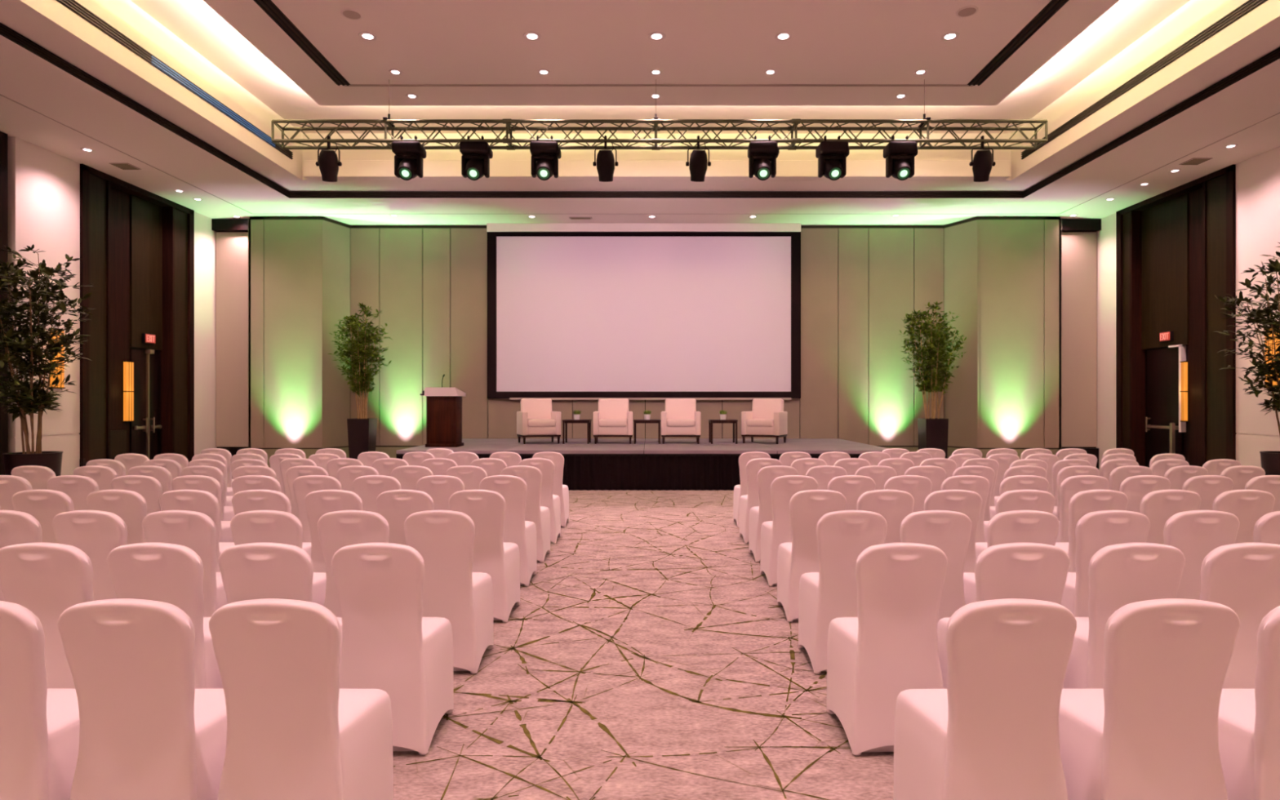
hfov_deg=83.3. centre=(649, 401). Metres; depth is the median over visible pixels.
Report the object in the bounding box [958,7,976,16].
grille
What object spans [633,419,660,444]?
side table
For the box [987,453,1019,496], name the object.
banquet chair
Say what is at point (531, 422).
seat cushion
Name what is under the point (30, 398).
plant
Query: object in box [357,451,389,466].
banquet chair
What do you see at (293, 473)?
banquet chair
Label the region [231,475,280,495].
banquet chair
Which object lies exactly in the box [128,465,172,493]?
banquet chair
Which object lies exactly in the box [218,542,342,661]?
banquet chair
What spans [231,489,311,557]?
banquet chair
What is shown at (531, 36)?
recessed light
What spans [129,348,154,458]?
door
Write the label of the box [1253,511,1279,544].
banquet chair
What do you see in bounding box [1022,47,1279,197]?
ceiling vent
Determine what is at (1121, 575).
banquet chair
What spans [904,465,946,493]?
banquet chair
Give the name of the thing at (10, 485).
banquet chair
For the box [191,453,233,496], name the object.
banquet chair
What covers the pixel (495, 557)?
banquet chair
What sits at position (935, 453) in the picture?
banquet chair
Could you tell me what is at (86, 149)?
recessed light
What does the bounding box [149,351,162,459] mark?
door
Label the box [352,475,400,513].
banquet chair
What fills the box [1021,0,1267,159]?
ceiling vent
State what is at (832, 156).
light
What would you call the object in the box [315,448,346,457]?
banquet chair
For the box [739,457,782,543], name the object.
banquet chair
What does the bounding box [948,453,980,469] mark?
banquet chair
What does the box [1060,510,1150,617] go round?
banquet chair
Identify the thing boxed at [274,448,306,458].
banquet chair
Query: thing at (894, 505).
banquet chair
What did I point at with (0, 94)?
trim
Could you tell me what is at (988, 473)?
banquet chair
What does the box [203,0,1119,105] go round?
ceiling panel
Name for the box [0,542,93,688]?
banquet chair
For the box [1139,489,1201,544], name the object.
banquet chair
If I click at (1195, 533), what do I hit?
banquet chair
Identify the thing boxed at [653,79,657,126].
cable
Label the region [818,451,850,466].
banquet chair
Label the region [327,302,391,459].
bamboo plant
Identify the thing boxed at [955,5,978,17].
ceiling speaker
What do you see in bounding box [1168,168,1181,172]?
recessed light
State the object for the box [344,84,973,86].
trim
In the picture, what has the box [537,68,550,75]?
recessed light
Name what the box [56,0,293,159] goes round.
ceiling vent
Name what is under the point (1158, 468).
banquet chair
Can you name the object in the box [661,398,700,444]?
armchair
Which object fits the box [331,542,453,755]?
banquet chair
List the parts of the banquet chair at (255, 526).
backrest, seat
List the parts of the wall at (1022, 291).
wall panel, wall panel, wall panel, wall panel, wall panel, wall panel, wall panel, wall panel, wall panel, wall panel, wall panel, wall panel, wall panel, wall panel, wall panel, wall panel, wall panel, wall panel, wall panel, wall panel, wall panel, wall panel, wall panel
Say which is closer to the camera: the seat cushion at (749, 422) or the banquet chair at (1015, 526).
the banquet chair at (1015, 526)
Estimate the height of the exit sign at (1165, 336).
0.190 m
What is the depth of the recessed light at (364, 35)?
9.19 m
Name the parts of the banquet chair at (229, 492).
seat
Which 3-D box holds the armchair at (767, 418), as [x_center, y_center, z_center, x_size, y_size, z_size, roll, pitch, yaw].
[2.333,0.391,14.611,0.790,0.899,0.674,0,0,26]
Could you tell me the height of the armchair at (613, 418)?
0.899 m
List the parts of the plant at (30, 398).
stem, stem, stem, stem, stem, stem, planter, stem, stem, stem, stem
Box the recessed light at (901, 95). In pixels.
[894,93,906,98]
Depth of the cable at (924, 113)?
10.44 m
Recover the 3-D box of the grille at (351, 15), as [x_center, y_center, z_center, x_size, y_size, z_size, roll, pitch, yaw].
[-3.590,-4.665,8.680,0.200,0.007,0.200,0,0,0]
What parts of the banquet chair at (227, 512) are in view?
seat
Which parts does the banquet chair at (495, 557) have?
seat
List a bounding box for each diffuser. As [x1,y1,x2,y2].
[253,0,350,85]
[967,0,1068,85]
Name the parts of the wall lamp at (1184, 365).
lamp shade, plate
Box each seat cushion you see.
[527,418,555,426]
[598,418,627,426]
[666,418,695,426]
[746,418,773,426]
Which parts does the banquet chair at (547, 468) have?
seat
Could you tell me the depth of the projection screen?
16.24 m
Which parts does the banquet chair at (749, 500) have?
seat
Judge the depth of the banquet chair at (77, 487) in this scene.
5.93 m
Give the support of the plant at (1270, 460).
on the floor
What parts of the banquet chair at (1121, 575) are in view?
seat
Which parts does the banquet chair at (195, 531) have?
seat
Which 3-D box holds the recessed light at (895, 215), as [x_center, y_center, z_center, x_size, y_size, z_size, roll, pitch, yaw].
[5.300,-4.006,15.500,0.202,0.012,0.202,0,0,0]
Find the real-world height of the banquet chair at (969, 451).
0.925 m
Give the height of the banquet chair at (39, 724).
0.925 m
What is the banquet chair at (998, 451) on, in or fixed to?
on the floor
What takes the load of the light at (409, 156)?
hanging from the lighting truss
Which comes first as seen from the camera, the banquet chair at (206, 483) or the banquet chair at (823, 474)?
the banquet chair at (206, 483)
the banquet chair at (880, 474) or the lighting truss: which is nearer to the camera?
the banquet chair at (880, 474)
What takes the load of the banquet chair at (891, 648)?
on the floor
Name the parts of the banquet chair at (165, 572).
seat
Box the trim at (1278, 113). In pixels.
[1059,112,1279,213]
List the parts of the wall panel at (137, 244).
veneer panel, cabinet panel, panel, overdoor panel, veneer panel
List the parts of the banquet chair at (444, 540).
seat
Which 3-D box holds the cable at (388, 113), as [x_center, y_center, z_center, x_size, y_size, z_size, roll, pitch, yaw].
[-3.777,-4.350,10.440,0.060,0.640,0.340,0,0,0]
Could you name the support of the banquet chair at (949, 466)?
on the floor
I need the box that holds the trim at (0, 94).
[0,93,252,213]
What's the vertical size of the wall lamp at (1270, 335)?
0.968 m
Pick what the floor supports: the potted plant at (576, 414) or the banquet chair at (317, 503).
the banquet chair at (317, 503)
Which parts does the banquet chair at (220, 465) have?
seat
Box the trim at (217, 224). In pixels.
[211,218,249,231]
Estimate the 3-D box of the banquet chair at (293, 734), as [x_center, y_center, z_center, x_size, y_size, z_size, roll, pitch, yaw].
[-1.159,1.067,2.430,0.428,0.925,0.513,0,0,0]
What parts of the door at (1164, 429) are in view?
handle, frame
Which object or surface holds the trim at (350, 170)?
attached to the ceiling
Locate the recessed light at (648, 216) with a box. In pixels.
[647,215,656,217]
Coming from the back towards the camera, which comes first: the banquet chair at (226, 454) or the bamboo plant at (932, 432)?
the bamboo plant at (932, 432)
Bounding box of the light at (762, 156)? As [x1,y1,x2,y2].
[747,135,779,180]
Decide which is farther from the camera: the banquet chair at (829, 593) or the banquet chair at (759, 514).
the banquet chair at (759, 514)
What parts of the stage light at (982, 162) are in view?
yoke knob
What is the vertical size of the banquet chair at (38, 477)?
0.925 m
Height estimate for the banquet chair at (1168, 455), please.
0.925 m
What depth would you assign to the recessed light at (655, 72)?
10.19 m
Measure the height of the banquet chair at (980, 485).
0.925 m
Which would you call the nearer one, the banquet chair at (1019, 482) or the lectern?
the banquet chair at (1019, 482)
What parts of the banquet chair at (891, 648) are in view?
seat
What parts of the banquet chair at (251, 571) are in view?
backrest, seat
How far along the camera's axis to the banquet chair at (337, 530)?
4.02 m
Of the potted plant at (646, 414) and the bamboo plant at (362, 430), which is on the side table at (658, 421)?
the potted plant at (646, 414)
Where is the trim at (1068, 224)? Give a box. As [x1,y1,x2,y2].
[1060,218,1101,231]
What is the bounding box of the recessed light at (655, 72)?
[649,68,662,75]
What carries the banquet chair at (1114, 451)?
on the floor
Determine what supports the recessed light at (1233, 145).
in the ceiling
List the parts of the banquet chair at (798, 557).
seat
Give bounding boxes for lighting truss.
[271,118,1048,150]
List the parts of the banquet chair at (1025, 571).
seat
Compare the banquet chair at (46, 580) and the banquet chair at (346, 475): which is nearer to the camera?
the banquet chair at (46, 580)
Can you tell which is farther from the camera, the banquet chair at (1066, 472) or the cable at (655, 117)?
the cable at (655, 117)
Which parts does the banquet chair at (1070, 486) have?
seat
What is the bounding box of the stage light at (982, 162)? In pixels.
[968,135,995,182]
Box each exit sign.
[142,333,155,344]
[1160,330,1173,342]
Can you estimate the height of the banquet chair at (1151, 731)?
0.925 m
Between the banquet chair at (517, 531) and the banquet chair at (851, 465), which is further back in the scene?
the banquet chair at (851, 465)
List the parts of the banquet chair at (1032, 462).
seat, backrest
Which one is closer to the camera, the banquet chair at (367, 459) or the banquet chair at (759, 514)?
the banquet chair at (759, 514)
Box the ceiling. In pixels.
[0,0,1279,225]
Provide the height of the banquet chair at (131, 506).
0.925 m
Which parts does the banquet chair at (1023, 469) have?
seat, backrest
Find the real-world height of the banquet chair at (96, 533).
0.925 m
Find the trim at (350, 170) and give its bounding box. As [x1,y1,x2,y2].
[303,160,1009,180]
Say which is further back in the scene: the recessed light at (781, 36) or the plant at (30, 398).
the plant at (30, 398)
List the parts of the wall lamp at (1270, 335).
frame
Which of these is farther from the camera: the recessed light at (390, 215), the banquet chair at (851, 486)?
the recessed light at (390, 215)
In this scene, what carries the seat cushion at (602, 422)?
on the armchair at (613, 418)
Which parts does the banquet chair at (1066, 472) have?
seat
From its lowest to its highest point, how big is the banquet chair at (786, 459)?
0.925 m
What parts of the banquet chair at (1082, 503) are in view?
seat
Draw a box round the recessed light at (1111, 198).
[1104,197,1115,200]
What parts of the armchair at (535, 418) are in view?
armrest, backrest, plinth frame, seat, armrest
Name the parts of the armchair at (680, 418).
armrest, seat, plinth frame, backrest, armrest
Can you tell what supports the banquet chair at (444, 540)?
on the floor
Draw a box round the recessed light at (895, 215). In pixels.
[890,213,900,217]
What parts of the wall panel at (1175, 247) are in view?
veneer panel, overdoor panel, panel, veneer panel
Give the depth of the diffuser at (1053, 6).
9.28 m
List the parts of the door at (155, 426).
handle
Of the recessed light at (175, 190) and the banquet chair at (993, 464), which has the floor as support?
the banquet chair at (993, 464)
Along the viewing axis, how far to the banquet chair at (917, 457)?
8.70 m
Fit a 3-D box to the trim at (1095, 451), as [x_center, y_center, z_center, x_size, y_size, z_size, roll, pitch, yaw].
[9.405,1.280,15.905,0.990,0.500,0.090,0,0,0]
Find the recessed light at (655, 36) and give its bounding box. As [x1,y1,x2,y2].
[647,31,665,40]
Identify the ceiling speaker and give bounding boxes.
[340,8,363,20]
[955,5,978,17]
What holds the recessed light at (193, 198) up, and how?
in the ceiling
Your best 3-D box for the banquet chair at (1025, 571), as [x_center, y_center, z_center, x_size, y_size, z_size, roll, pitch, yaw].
[1.612,1.067,3.311,0.428,0.925,0.513,0,0,1]
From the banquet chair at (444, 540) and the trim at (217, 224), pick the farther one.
the trim at (217, 224)
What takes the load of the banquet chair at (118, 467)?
on the floor
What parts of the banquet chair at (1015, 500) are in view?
seat, backrest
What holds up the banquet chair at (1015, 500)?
on the floor
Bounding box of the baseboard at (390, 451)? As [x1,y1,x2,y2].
[262,446,1061,467]
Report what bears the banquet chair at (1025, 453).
on the floor
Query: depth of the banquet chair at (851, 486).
5.92 m
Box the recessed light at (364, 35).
[358,31,377,40]
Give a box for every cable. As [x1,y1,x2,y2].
[382,79,395,127]
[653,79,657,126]
[918,79,930,127]
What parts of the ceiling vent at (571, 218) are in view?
frame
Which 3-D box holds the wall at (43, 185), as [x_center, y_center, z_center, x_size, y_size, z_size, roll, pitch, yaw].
[-9.750,-1.240,4.100,0.300,5.539,24.200,0,0,0]
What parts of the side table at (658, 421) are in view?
leg, leg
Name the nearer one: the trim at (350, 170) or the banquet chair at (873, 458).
the banquet chair at (873, 458)
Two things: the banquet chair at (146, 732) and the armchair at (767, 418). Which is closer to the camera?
the banquet chair at (146, 732)
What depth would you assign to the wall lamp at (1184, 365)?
13.51 m
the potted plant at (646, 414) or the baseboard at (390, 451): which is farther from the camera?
the baseboard at (390, 451)
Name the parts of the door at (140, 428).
handle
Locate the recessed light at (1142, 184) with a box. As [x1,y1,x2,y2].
[1138,182,1150,186]
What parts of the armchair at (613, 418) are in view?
armrest, seat, plinth frame, backrest, armrest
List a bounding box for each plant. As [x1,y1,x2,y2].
[0,244,96,476]
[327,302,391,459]
[573,410,581,419]
[643,409,651,419]
[719,409,727,419]
[898,301,967,458]
[1214,242,1279,475]
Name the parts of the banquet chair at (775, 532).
seat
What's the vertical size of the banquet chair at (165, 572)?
0.925 m
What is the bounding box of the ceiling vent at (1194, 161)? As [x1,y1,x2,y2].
[1178,157,1212,164]
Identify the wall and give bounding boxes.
[0,131,216,475]
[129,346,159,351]
[215,216,1097,448]
[1096,146,1279,470]
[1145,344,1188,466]
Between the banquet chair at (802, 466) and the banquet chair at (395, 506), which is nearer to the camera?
the banquet chair at (395, 506)
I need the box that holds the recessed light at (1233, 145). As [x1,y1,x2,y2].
[1223,143,1238,148]
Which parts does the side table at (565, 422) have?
leg, leg, leg, leg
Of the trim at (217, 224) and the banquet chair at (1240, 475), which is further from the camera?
the trim at (217, 224)
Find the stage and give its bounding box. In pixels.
[395,438,889,490]
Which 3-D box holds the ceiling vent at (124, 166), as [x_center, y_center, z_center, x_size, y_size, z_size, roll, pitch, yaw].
[-8.920,-4.000,12.250,0.320,0.020,0.320,0,0,0]
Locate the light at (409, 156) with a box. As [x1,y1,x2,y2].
[391,135,426,180]
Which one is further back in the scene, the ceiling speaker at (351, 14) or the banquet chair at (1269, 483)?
the ceiling speaker at (351, 14)
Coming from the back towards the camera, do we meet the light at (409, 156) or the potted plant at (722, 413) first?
the potted plant at (722, 413)
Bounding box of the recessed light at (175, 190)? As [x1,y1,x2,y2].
[173,189,184,192]
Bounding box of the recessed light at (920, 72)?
[913,68,927,75]
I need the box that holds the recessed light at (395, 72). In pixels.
[388,68,402,75]
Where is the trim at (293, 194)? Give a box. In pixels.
[289,191,1023,198]
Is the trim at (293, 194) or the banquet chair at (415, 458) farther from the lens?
the trim at (293, 194)
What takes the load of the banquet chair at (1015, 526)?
on the floor
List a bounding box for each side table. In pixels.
[562,419,591,444]
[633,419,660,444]
[708,419,737,444]
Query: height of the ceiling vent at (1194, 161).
0.020 m
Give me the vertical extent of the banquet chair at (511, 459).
0.925 m
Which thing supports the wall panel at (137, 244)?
attached to the wall at (43, 185)
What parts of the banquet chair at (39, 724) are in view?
backrest, seat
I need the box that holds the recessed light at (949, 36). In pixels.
[940,31,959,40]
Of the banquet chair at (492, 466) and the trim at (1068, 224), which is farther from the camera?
the trim at (1068, 224)
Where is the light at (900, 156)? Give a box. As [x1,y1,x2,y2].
[883,135,917,180]
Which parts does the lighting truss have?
cross frame, cross frame, cross frame, cross frame, cross frame, cross frame, cross frame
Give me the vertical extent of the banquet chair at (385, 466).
0.925 m
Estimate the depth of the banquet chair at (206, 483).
5.93 m
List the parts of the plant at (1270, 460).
stem, stem, planter, stem, stem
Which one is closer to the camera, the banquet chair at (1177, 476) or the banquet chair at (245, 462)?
the banquet chair at (1177, 476)
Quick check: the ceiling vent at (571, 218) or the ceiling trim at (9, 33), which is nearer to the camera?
the ceiling trim at (9, 33)
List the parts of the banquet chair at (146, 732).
seat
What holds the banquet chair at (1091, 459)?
on the floor
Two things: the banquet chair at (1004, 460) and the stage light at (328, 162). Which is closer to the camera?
the banquet chair at (1004, 460)
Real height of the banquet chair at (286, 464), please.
0.925 m
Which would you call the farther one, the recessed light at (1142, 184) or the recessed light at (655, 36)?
the recessed light at (1142, 184)
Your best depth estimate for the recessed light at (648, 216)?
15.59 m
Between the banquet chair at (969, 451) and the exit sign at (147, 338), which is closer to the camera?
the banquet chair at (969, 451)
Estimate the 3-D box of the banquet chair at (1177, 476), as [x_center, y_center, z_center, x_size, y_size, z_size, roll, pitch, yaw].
[5.095,1.067,7.041,0.428,0.925,0.513,0,0,0]
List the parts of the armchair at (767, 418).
armrest, seat, plinth frame, backrest, armrest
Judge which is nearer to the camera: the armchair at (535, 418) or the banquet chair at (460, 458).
the banquet chair at (460, 458)
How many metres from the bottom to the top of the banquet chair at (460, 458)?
0.925 m
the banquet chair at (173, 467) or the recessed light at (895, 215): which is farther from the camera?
the recessed light at (895, 215)
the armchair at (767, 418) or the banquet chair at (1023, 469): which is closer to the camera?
the banquet chair at (1023, 469)
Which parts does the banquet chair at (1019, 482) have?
seat, backrest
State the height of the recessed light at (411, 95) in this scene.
0.012 m
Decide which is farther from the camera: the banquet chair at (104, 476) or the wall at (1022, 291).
the wall at (1022, 291)
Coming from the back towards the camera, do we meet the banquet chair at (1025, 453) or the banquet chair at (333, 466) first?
the banquet chair at (1025, 453)
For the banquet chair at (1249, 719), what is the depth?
2.28 m
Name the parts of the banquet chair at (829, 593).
seat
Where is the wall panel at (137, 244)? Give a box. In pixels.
[79,164,194,466]
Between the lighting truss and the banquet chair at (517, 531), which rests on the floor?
the banquet chair at (517, 531)
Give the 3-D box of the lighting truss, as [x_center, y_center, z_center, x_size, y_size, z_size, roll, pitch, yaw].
[0.143,-3.870,10.440,11.103,0.345,0.348,0,0,0]
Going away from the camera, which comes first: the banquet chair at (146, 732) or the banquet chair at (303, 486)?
the banquet chair at (146, 732)
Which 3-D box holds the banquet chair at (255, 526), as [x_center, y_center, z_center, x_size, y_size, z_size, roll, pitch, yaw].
[-2.145,1.067,4.238,0.428,0.925,0.513,0,0,1]
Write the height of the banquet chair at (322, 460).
0.925 m
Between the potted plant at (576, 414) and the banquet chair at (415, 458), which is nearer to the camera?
the banquet chair at (415, 458)
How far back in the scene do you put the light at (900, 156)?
10.19 m
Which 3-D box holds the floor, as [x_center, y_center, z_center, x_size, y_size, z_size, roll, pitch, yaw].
[0.150,1.579,4.400,20.700,0.102,25.200,0,0,0]
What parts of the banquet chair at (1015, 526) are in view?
seat, backrest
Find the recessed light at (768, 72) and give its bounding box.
[764,68,777,75]
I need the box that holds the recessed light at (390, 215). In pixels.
[389,213,399,217]
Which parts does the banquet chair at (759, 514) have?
seat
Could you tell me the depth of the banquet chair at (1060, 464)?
7.58 m
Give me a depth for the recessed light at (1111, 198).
14.26 m
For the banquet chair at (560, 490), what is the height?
0.925 m
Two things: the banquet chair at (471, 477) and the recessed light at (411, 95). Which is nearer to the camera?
the banquet chair at (471, 477)
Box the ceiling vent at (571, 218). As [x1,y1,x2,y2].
[568,217,592,219]
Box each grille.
[342,10,360,19]
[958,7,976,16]
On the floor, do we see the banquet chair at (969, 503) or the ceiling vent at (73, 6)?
the banquet chair at (969, 503)
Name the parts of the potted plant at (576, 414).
pot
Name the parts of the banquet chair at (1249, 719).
seat, backrest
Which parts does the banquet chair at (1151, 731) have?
seat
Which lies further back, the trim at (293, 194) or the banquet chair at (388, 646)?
the trim at (293, 194)
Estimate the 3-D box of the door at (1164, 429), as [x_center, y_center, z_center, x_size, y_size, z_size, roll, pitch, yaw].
[10.065,0.225,14.120,0.170,2.610,1.000,0,0,0]
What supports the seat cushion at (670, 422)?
on the armchair at (680, 418)
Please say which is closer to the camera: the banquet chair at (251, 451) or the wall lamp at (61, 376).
the banquet chair at (251, 451)
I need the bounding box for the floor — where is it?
[231,475,893,799]
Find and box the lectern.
[420,374,466,447]
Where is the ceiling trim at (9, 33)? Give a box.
[0,22,289,198]
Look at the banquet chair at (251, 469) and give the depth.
6.80 m
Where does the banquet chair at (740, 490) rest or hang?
on the floor
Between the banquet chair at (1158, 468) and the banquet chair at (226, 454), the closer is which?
the banquet chair at (1158, 468)
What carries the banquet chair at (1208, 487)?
on the floor
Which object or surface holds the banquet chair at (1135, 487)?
on the floor
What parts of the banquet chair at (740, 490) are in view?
seat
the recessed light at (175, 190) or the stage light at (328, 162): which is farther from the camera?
the recessed light at (175, 190)
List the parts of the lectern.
panel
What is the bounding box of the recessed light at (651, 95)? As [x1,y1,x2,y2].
[649,93,661,98]
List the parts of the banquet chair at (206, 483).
seat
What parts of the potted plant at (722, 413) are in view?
pot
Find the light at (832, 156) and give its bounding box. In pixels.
[815,135,849,180]
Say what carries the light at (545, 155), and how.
hanging from the lighting truss
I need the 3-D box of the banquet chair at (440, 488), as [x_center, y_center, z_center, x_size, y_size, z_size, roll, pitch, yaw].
[-1.733,1.067,6.153,0.428,0.925,0.513,0,0,-1]
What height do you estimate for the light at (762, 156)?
0.661 m
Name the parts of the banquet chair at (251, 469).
backrest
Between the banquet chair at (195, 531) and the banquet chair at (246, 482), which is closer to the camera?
the banquet chair at (195, 531)
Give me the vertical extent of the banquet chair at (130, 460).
0.925 m
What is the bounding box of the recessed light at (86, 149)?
[80,147,94,151]
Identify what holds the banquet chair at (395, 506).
on the floor
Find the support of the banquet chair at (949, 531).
on the floor
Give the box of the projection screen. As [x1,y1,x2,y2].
[486,223,800,399]
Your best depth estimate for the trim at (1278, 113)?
11.85 m
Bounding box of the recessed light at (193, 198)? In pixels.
[192,197,203,200]
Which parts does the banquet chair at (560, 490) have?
seat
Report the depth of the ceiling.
12.48 m
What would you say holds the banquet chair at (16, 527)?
on the floor
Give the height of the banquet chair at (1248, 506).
0.925 m
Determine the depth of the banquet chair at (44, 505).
4.96 m
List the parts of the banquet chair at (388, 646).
seat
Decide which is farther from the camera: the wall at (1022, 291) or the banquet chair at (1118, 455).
the wall at (1022, 291)
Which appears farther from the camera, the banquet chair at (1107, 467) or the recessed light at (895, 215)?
the recessed light at (895, 215)
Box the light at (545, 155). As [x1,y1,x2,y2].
[529,135,561,180]
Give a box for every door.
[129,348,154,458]
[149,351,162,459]
[1145,344,1186,467]
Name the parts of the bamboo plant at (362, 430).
stem, stem, stem, stem, planter, stem, stem, stem, stem, stem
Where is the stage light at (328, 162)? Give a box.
[315,135,342,182]
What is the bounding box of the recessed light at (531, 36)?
[523,31,541,40]
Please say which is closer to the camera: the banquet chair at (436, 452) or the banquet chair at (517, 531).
the banquet chair at (517, 531)
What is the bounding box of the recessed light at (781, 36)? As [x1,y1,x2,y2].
[774,31,792,40]
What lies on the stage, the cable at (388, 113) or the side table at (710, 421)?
the side table at (710, 421)
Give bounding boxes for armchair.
[516,398,561,444]
[593,398,632,444]
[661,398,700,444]
[741,398,787,444]
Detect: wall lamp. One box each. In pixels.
[48,328,65,388]
[122,360,134,422]
[1179,360,1188,422]
[1263,327,1279,388]
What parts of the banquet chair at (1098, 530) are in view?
seat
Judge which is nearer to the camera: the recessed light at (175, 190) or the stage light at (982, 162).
the stage light at (982, 162)
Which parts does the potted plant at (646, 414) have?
pot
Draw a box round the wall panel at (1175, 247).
[1115,164,1236,466]
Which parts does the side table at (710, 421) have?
leg, leg, leg, leg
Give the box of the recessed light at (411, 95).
[405,93,417,98]
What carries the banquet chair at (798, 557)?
on the floor
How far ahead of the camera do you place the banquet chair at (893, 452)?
9.33 m
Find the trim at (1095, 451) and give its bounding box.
[1060,448,1098,469]
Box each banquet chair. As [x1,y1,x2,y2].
[0,475,32,511]
[0,510,42,601]
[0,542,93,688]
[0,600,79,799]
[10,465,56,489]
[11,489,74,543]
[47,475,98,511]
[52,510,127,600]
[57,598,226,799]
[73,465,117,490]
[85,458,125,476]
[86,489,146,544]
[106,542,222,688]
[111,475,162,515]
[114,453,149,475]
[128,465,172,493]
[142,458,182,489]
[142,510,227,617]
[153,453,188,469]
[159,489,234,572]
[171,475,233,542]
[180,465,234,520]
[187,458,232,506]
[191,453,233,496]
[200,448,233,487]
[208,598,393,799]
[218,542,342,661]
[230,453,265,463]
[230,458,268,479]
[230,510,326,605]
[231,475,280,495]
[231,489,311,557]
[233,465,291,513]
[235,448,267,464]
[269,453,302,493]
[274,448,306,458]
[279,457,316,506]
[285,465,328,519]
[293,475,342,542]
[304,489,362,572]
[308,453,340,471]
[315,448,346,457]
[317,510,389,617]
[326,457,364,479]
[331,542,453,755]
[337,465,378,492]
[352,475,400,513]
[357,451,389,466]
[372,457,408,476]
[376,489,433,545]
[391,465,433,490]
[402,451,435,466]
[404,510,493,674]
[416,475,464,510]
[421,457,457,475]
[426,448,453,458]
[445,465,487,489]
[446,451,479,466]
[448,489,519,622]
[470,457,506,476]
[479,475,537,586]
[489,451,521,466]
[501,465,550,562]
[518,457,560,543]
[532,451,568,527]
[733,451,770,527]
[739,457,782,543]
[748,465,798,562]
[760,475,817,586]
[777,489,846,622]
[779,451,811,466]
[791,457,826,475]
[798,510,887,674]
[805,465,847,489]
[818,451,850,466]
[826,542,947,755]
[827,475,875,510]
[833,457,870,475]
[854,465,896,489]
[856,489,914,543]
[858,451,890,466]
[877,457,914,475]
[881,448,909,457]
[884,475,932,512]
[893,598,1076,799]
[899,451,932,466]
[899,510,971,622]
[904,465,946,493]
[916,448,945,457]
[919,457,956,479]
[924,489,982,572]
[937,542,1069,688]
[941,475,989,542]
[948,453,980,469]
[951,448,982,457]
[952,465,995,520]
[961,457,999,506]
[963,510,1059,604]
[975,489,1054,558]
[983,475,1048,542]
[986,448,1017,457]
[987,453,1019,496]
[989,465,1046,519]
[994,458,1047,506]
[1020,448,1052,459]
[1025,453,1058,494]
[1052,458,1090,506]
[1053,465,1100,520]
[1054,489,1128,572]
[1055,448,1087,460]
[1056,475,1109,542]
[1058,598,1239,799]
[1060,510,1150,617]
[1063,453,1097,466]
[1063,542,1185,688]
[1099,458,1138,489]
[1100,453,1136,465]
[1102,448,1133,457]
[1109,465,1152,491]
[1119,475,1170,512]
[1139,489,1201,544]
[1149,453,1185,467]
[1150,458,1189,476]
[1163,510,1239,599]
[1164,465,1208,489]
[1182,475,1233,510]
[1200,542,1279,688]
[1202,458,1240,475]
[1212,489,1275,543]
[1217,605,1279,799]
[1220,465,1265,490]
[1244,475,1279,511]
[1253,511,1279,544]
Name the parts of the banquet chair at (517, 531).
seat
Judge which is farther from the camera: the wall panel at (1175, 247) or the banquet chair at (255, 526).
the wall panel at (1175, 247)
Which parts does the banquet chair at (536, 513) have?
seat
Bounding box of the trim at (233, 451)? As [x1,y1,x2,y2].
[221,448,244,456]
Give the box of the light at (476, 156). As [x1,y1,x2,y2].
[459,135,493,180]
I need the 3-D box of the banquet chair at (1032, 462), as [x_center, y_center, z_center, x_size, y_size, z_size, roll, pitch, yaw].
[4.009,1.067,7.818,0.428,0.925,0.513,0,0,0]
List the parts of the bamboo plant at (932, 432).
stem, stem, stem, stem, planter, stem, stem, stem, stem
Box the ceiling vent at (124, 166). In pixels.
[109,162,141,169]
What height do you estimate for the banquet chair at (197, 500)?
0.925 m
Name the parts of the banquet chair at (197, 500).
seat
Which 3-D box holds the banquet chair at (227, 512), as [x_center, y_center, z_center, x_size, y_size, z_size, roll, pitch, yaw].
[-4.247,1.067,7.041,0.428,0.925,0.513,0,0,1]
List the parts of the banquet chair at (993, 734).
seat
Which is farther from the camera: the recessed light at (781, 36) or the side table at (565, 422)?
the side table at (565, 422)
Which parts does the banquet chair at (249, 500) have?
backrest, seat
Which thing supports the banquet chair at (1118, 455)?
on the floor
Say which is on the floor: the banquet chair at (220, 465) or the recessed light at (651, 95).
the banquet chair at (220, 465)
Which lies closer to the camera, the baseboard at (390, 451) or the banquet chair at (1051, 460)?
the banquet chair at (1051, 460)
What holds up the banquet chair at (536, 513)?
on the floor
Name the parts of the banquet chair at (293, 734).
seat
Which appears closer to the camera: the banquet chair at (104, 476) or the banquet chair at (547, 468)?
the banquet chair at (104, 476)
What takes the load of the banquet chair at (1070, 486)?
on the floor
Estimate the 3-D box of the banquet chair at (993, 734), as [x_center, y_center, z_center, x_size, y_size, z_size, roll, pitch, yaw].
[1.116,1.067,2.430,0.428,0.925,0.513,0,0,-1]

